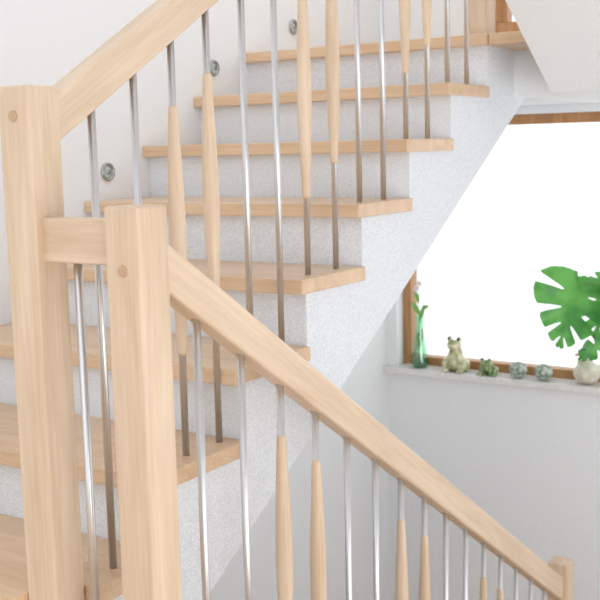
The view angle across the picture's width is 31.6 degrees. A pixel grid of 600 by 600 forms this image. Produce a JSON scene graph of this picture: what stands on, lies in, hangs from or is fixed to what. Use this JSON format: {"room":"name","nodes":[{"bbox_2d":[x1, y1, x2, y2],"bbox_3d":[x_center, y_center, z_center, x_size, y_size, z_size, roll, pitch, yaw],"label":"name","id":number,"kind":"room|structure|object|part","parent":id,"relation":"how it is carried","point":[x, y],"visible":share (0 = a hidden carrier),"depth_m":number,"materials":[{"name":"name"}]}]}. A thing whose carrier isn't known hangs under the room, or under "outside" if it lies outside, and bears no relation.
{"room":"stairwell","nodes":[
{"label":"stairwell","id":0,"kind":"room"},
{"bbox_2d":[0,0,389,599],"bbox_3d":[-1.540,-0.415,2.283,0.200,5.550,7.470,4,10,32],"label":"wall","id":1,"kind":"structure","parent":0,"point":[41,41],"depth_m":4.00,"materials":[{"name":"white paint"}]},
{"bbox_2d":[101,163,114,180],"bbox_3d":[-0.636,-0.425,3.517,0.009,0.062,0.062,4,10,32],"label":"recessed light","id":2,"kind":"object","parent":1,"relation":"in","point":[107,169],"visible":1,"depth_m":3.51,"materials":[{"name":"silver metal"}]},
{"bbox_2d":[210,60,218,75],"bbox_3d":[-0.322,-0.869,3.968,0.009,0.062,0.062,4,10,32],"label":"recessed light","id":3,"kind":"object","parent":1,"relation":"in","point":[214,66],"visible":0.94,"depth_m":3.97,"materials":[{"name":"silver metal"}]},
{"bbox_2d":[289,19,296,34],"bbox_3d":[-0.025,-1.136,4.411,0.009,0.062,0.062,4,10,32],"label":"recessed light","id":4,"kind":"object","parent":1,"relation":"in","point":[293,23],"visible":0.94,"depth_m":4.40,"materials":[{"name":"silver metal"}]},
{"bbox_2d":[387,266,418,365],"bbox_3d":[0.513,-0.275,5.313,0.055,1.243,0.250,4,10,32],"label":"pier","id":5,"kind":"object","parent":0,"point":[395,352],"visible":0.07,"depth_m":5.28,"materials":[{"name":"white paint"}]},
{"bbox_2d":[384,0,495,40],"bbox_3d":[0.677,-2.076,4.927,0.540,1.700,0.250,4,10,32],"label":"pier","id":6,"kind":"object","parent":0,"point":[391,7],"visible":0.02,"depth_m":4.96,"materials":[{"name":"white paint"}]},
{"bbox_2d":[387,366,599,599],"bbox_3d":[1.784,1.188,4.727,2.990,1.545,0.250,4,10,32],"label":"wall","id":7,"kind":"structure","parent":0,"point":[529,458],"depth_m":5.05,"materials":[{"name":"white paint"}]},
{"bbox_2d":[384,364,599,394],"bbox_3d":[1.702,0.422,4.525,2.978,0.030,0.115,4,10,32],"label":"window sill","id":8,"kind":"structure","parent":7,"relation":"on","point":[406,369],"depth_m":4.96,"materials":[{"name":"stone"}]},
{"bbox_2d":[411,281,428,366],"bbox_3d":[0.588,0.118,5.201,0.082,0.432,0.082,-3,8,-12],"label":"bud vase","id":9,"kind":"object","parent":8,"relation":"on","point":[419,361],"visible":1,"depth_m":5.20,"materials":[{"name":"green glass"}]},
{"bbox_3d":[0.586,0.115,5.196,0.006,0.400,0.015,0,8,10],"label":"stem","id":10,"kind":"part","parent":9,"relation":"part of","materials":[{"name":"green"}]},
{"bbox_2d":[442,336,469,373],"bbox_3d":[0.748,0.259,5.108,0.135,0.172,0.112,4,10,32],"label":"frog figurine","id":11,"kind":"object","parent":8,"relation":"on","point":[455,360],"visible":1,"depth_m":5.08,"materials":[{"name":"beige ceramic"}]},
{"bbox_2d":[476,358,498,376],"bbox_3d":[0.890,0.313,5.020,0.098,0.084,0.094,4,10,32],"label":"frog figurine","id":12,"kind":"object","parent":8,"relation":"on","point":[486,366],"visible":1,"depth_m":5.00,"materials":[{"name":"green ceramic"}]},
{"bbox_2d":[509,361,526,377],"bbox_3d":[1.017,0.325,4.940,0.083,0.077,0.085,1,8,13],"label":"decorative ball","id":13,"kind":"object","parent":8,"relation":"on","point":[517,369],"visible":1,"depth_m":4.91,"materials":[{"name":"grey ceramic"}]},
{"bbox_2d":[534,364,552,380],"bbox_3d":[1.121,0.332,4.875,0.085,0.077,0.084,2,9,20],"label":"decorative ball","id":14,"kind":"object","parent":8,"relation":"on","point":[543,372],"visible":1,"depth_m":4.85,"materials":[{"name":"grey ceramic"}]},
{"bbox_2d":[533,265,599,361],"bbox_3d":[1.362,0.088,4.640,0.634,0.616,0.252,2,9,24],"label":"monstera","id":15,"kind":"object","parent":8,"relation":"on","point":[574,301],"visible":1,"depth_m":4.64,"materials":[{"name":"green plant"}]},
{"bbox_3d":[1.375,0.105,4.638,0.304,0.363,0.018,0,8,9],"label":"stem","id":16,"kind":"part","parent":15,"relation":"part of","materials":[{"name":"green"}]},
{"bbox_2d":[573,348,599,383],"bbox_3d":[1.295,0.297,4.774,0.119,0.166,0.127,-6,9,-29],"label":"duck figurine","id":17,"kind":"object","parent":8,"relation":"on","point":[585,372],"visible":0.75,"depth_m":4.74,"materials":[{"name":"white ceramic"}]},
{"bbox_2d":[404,353,599,382],"bbox_3d":[1.651,0.366,4.660,2.635,0.045,0.070,4,10,32],"label":"rail","id":18,"kind":"object","parent":7,"relation":"attached to","point":[560,372],"visible":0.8,"depth_m":5.06,"materials":[{"name":"brown wood"}]},
{"bbox_2d":[403,269,416,354],"bbox_3d":[0.544,-0.285,5.268,0.045,1.123,0.070,4,10,32],"label":"stile","id":19,"kind":"object","parent":18,"relation":"on","point":[409,315],"visible":0.44,"depth_m":5.30,"materials":[{"name":"brown wood"}]},
{"bbox_2d":[496,21,519,32],"bbox_3d":[1.673,-1.194,4.402,1.800,0.055,0.070,4,10,32],"label":"rail","id":20,"kind":"object","parent":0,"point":[504,26],"visible":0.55,"depth_m":4.82,"materials":[{"name":"brown wood"}]},
{"bbox_2d":[496,0,511,22],"bbox_3d":[0.918,-2.057,4.752,0.055,1.590,0.070,4,10,32],"label":"stile","id":21,"kind":"object","parent":20,"relation":"on","point":[503,13],"visible":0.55,"depth_m":4.83,"materials":[{"name":"brown wood"}]},
{"bbox_2d":[515,102,599,114],"bbox_3d":[1.735,-0.987,4.419,2.990,0.362,0.250,4,10,32],"label":"wall","id":22,"kind":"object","parent":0,"point":[578,107],"visible":0.02,"depth_m":4.67,"materials":[{"name":"white paint"}]},
{"bbox_2d":[508,111,599,124],"bbox_3d":[1.625,-0.790,4.496,2.635,0.045,0.070,4,10,32],"label":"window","id":23,"kind":"structure","parent":22,"relation":"attached to","point":[574,117],"depth_m":4.76,"materials":[{"name":"brown wood"}]},
{"bbox_3d":[-0.150,2.520,1.849,3.340,0.200,7.470,4,10,32],"label":"floor","id":24,"kind":"structure","parent":0,"visible":0},
{"bbox_3d":[1.053,1.581,2.537,1.844,1.412,1.990,4,10,32],"label":"staircase","id":25,"kind":"structure","parent":24,"relation":"on","visible":0},
{"bbox_2d":[43,204,573,599],"bbox_3d":[0.284,0.945,3.055,0.259,2.560,2.402,4,10,32],"label":"stair railing","id":26,"kind":"object","parent":25,"relation":"on","point":[146,276],"visible":1,"depth_m":2.02,"materials":[{"name":"brown wood"}]},
{"bbox_3d":[-0.393,-0.109,1.936,0.189,0.083,0.040,4,10,32],"label":"connecting rail","id":27,"kind":"part","parent":26,"relation":"part of","materials":[{"name":"brown wood"}]},
{"bbox_3d":[-0.277,0.383,1.939,0.080,1.110,0.080,4,10,32],"label":"newel post","id":28,"kind":"part","parent":26,"relation":"part of","materials":[{"name":"brown wood"}]},
{"bbox_3d":[-0.187,0.555,2.100,0.016,1.083,0.016,4,10,32],"label":"rod","id":29,"kind":"part","parent":26,"relation":"part of","materials":[{"name":"silver metal"}]},
{"bbox_3d":[-0.110,0.582,2.224,0.016,0.991,0.016,4,10,32],"label":"rod","id":30,"kind":"part","parent":26,"relation":"part of","materials":[{"name":"silver metal"}]},
{"bbox_3d":[-0.032,0.699,2.361,0.016,1.081,0.016,4,10,32],"label":"rod","id":31,"kind":"part","parent":26,"relation":"part of","materials":[{"name":"silver metal"}]},
{"bbox_3d":[0.045,0.726,2.485,0.016,0.989,0.016,4,10,32],"label":"rod","id":32,"kind":"part","parent":26,"relation":"part of","materials":[{"name":"silver metal"}]},
{"bbox_3d":[0.123,0.843,2.622,0.016,1.078,0.016,4,10,32],"label":"rod","id":33,"kind":"part","parent":26,"relation":"part of","materials":[{"name":"silver metal"}]},
{"bbox_3d":[0.350,0.507,2.946,0.048,0.078,2.725,4,-23,32],"label":"handrail","id":34,"kind":"part","parent":26,"relation":"part of","materials":[{"name":"brown wood"}]},
{"bbox_3d":[0.200,0.870,2.746,0.016,0.987,0.016,4,10,32],"label":"rod","id":35,"kind":"part","parent":26,"relation":"part of","materials":[{"name":"silver metal"}]},
{"bbox_3d":[0.279,0.987,2.883,0.016,1.076,0.016,4,10,32],"label":"rod","id":36,"kind":"part","parent":26,"relation":"part of","materials":[{"name":"silver metal"}]},
{"bbox_3d":[0.355,1.014,3.008,0.016,0.984,0.016,4,10,32],"label":"rod","id":37,"kind":"part","parent":26,"relation":"part of","materials":[{"name":"silver metal"}]},
{"bbox_3d":[0.434,1.131,3.145,0.016,1.074,0.016,4,10,32],"label":"rod","id":38,"kind":"part","parent":26,"relation":"part of","materials":[{"name":"silver metal"}]},
{"bbox_3d":[0.511,1.158,3.269,0.016,0.982,0.016,4,10,32],"label":"rod","id":39,"kind":"part","parent":26,"relation":"part of","materials":[{"name":"silver metal"}]},
{"bbox_3d":[0.589,1.274,3.406,0.016,1.071,0.016,4,10,32],"label":"rod","id":40,"kind":"part","parent":26,"relation":"part of","materials":[{"name":"silver metal"}]},
{"bbox_3d":[0.666,1.301,3.530,0.016,0.980,0.016,4,10,32],"label":"rod","id":41,"kind":"part","parent":26,"relation":"part of","materials":[{"name":"silver metal"}]},
{"bbox_3d":[0.744,1.418,3.667,0.016,1.069,0.016,4,10,32],"label":"rod","id":42,"kind":"part","parent":26,"relation":"part of","materials":[{"name":"silver metal"}]},
{"bbox_3d":[0.821,1.445,3.791,0.016,0.977,0.016,4,10,32],"label":"rod","id":43,"kind":"part","parent":26,"relation":"part of","materials":[{"name":"silver metal"}]},
{"bbox_3d":[0.900,1.562,3.928,0.016,1.067,0.016,4,10,32],"label":"rod","id":44,"kind":"part","parent":26,"relation":"part of","materials":[{"name":"silver metal"}]},
{"bbox_3d":[0.997,1.524,4.079,0.080,1.095,0.080,4,10,32],"label":"newel post","id":45,"kind":"part","parent":26,"relation":"part of","materials":[{"name":"brown wood"}]},
{"bbox_3d":[-1.197,1.345,0.019,2.990,0.185,3.600,4,10,32],"label":"landing slab","id":46,"kind":"object","parent":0,"visible":0},
{"bbox_2d":[0,33,585,599],"bbox_3d":[-0.101,0.029,3.465,1.019,1.775,3.571,4,10,32],"label":"staircase","id":47,"kind":"structure","parent":46,"relation":"on","point":[331,316],"depth_m":3.07,"materials":[{"name":"paint"}]},
{"bbox_2d":[0,0,494,599],"bbox_3d":[0.061,-0.667,2.818,0.084,2.303,2.188,4,10,32],"label":"stair railing","id":48,"kind":"object","parent":47,"relation":"on","point":[34,119],"visible":0.89,"depth_m":2.09,"materials":[{"name":"brown wood"}]},
{"bbox_3d":[-0.493,0.107,2.034,0.080,1.015,0.080,4,10,32],"label":"newel post","id":49,"kind":"part","parent":48,"relation":"part of","materials":[{"name":"brown wood"}]},
{"bbox_3d":[-0.398,0.083,2.134,0.016,0.954,0.016,4,10,32],"label":"rod","id":50,"kind":"part","parent":48,"relation":"part of","materials":[{"name":"silver metal"}]},
{"bbox_3d":[0.058,-1.077,2.757,0.048,0.077,2.410,4,40,32],"label":"handrail","id":51,"kind":"part","parent":48,"relation":"part of","materials":[{"name":"brown wood"}]},
{"bbox_3d":[-0.333,-0.057,2.222,0.016,0.855,0.016,4,10,32],"label":"rod","id":52,"kind":"part","parent":48,"relation":"part of","materials":[{"name":"silver metal"}]},
{"bbox_3d":[-0.267,-0.111,2.321,0.016,0.930,0.016,4,10,32],"label":"rod","id":53,"kind":"part","parent":48,"relation":"part of","materials":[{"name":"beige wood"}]},
{"bbox_3d":[-0.201,-0.164,2.420,0.016,1.005,0.016,4,10,32],"label":"rod","id":54,"kind":"part","parent":48,"relation":"part of","materials":[{"name":"beige wood"}]},
{"bbox_3d":[-0.129,-0.310,2.518,0.016,0.913,0.016,4,10,32],"label":"rod","id":55,"kind":"part","parent":48,"relation":"part of","materials":[{"name":"silver metal"}]},
{"bbox_3d":[-0.057,-0.368,2.626,0.016,0.995,0.016,4,10,32],"label":"rod","id":56,"kind":"part","parent":48,"relation":"part of","materials":[{"name":"silver metal"}]},
{"bbox_3d":[0.011,-0.512,2.719,0.016,0.900,0.016,4,10,32],"label":"rod","id":57,"kind":"part","parent":48,"relation":"part of","materials":[{"name":"silver metal"}]},
{"bbox_3d":[0.088,-0.574,2.834,0.016,0.987,0.016,4,10,32],"label":"rod","id":58,"kind":"part","parent":48,"relation":"part of","materials":[{"name":"silver metal"}]},
{"bbox_3d":[0.158,-0.719,2.930,0.016,0.894,0.016,4,10,32],"label":"rod","id":59,"kind":"part","parent":48,"relation":"part of","materials":[{"name":"silver metal"}]},
{"bbox_3d":[0.234,-0.780,3.045,0.016,0.980,0.016,4,10,32],"label":"rod","id":60,"kind":"part","parent":48,"relation":"part of","materials":[{"name":"silver metal"}]},
{"bbox_3d":[0.311,-0.931,3.150,0.016,0.895,0.016,4,10,32],"label":"rod","id":61,"kind":"part","parent":48,"relation":"part of","materials":[{"name":"silver metal"}]},
{"bbox_3d":[0.391,-0.995,3.269,0.016,0.985,0.016,4,10,32],"label":"rod","id":62,"kind":"part","parent":48,"relation":"part of","materials":[{"name":"silver metal"}]},
{"bbox_3d":[0.468,-1.145,3.376,0.016,0.900,0.016,4,10,32],"label":"rod","id":63,"kind":"part","parent":48,"relation":"part of","materials":[{"name":"silver metal"}]},
{"bbox_3d":[0.550,-1.212,3.499,0.016,0.993,0.016,4,10,32],"label":"rod","id":64,"kind":"part","parent":48,"relation":"part of","materials":[{"name":"silver metal"}]},
{"bbox_3d":[0.614,-1.429,3.607,0.080,1.041,0.080,4,10,32],"label":"newel post","id":65,"kind":"part","parent":48,"relation":"part of","materials":[{"name":"brown wood"}]},
{"bbox_3d":[2.872,-0.659,3.309,0.150,5.550,0.970,4,10,32],"label":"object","id":66,"kind":"object","parent":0,"visible":0},
{"bbox_2d":[489,0,599,102],"bbox_3d":[0.800,-1.542,1.934,1.981,2.126,4.751,4,10,32],"label":"staircase","id":67,"kind":"structure","parent":66,"relation":"attached to","point":[556,45],"depth_m":3.34,"materials":[{"name":"white paint"}]}
]}

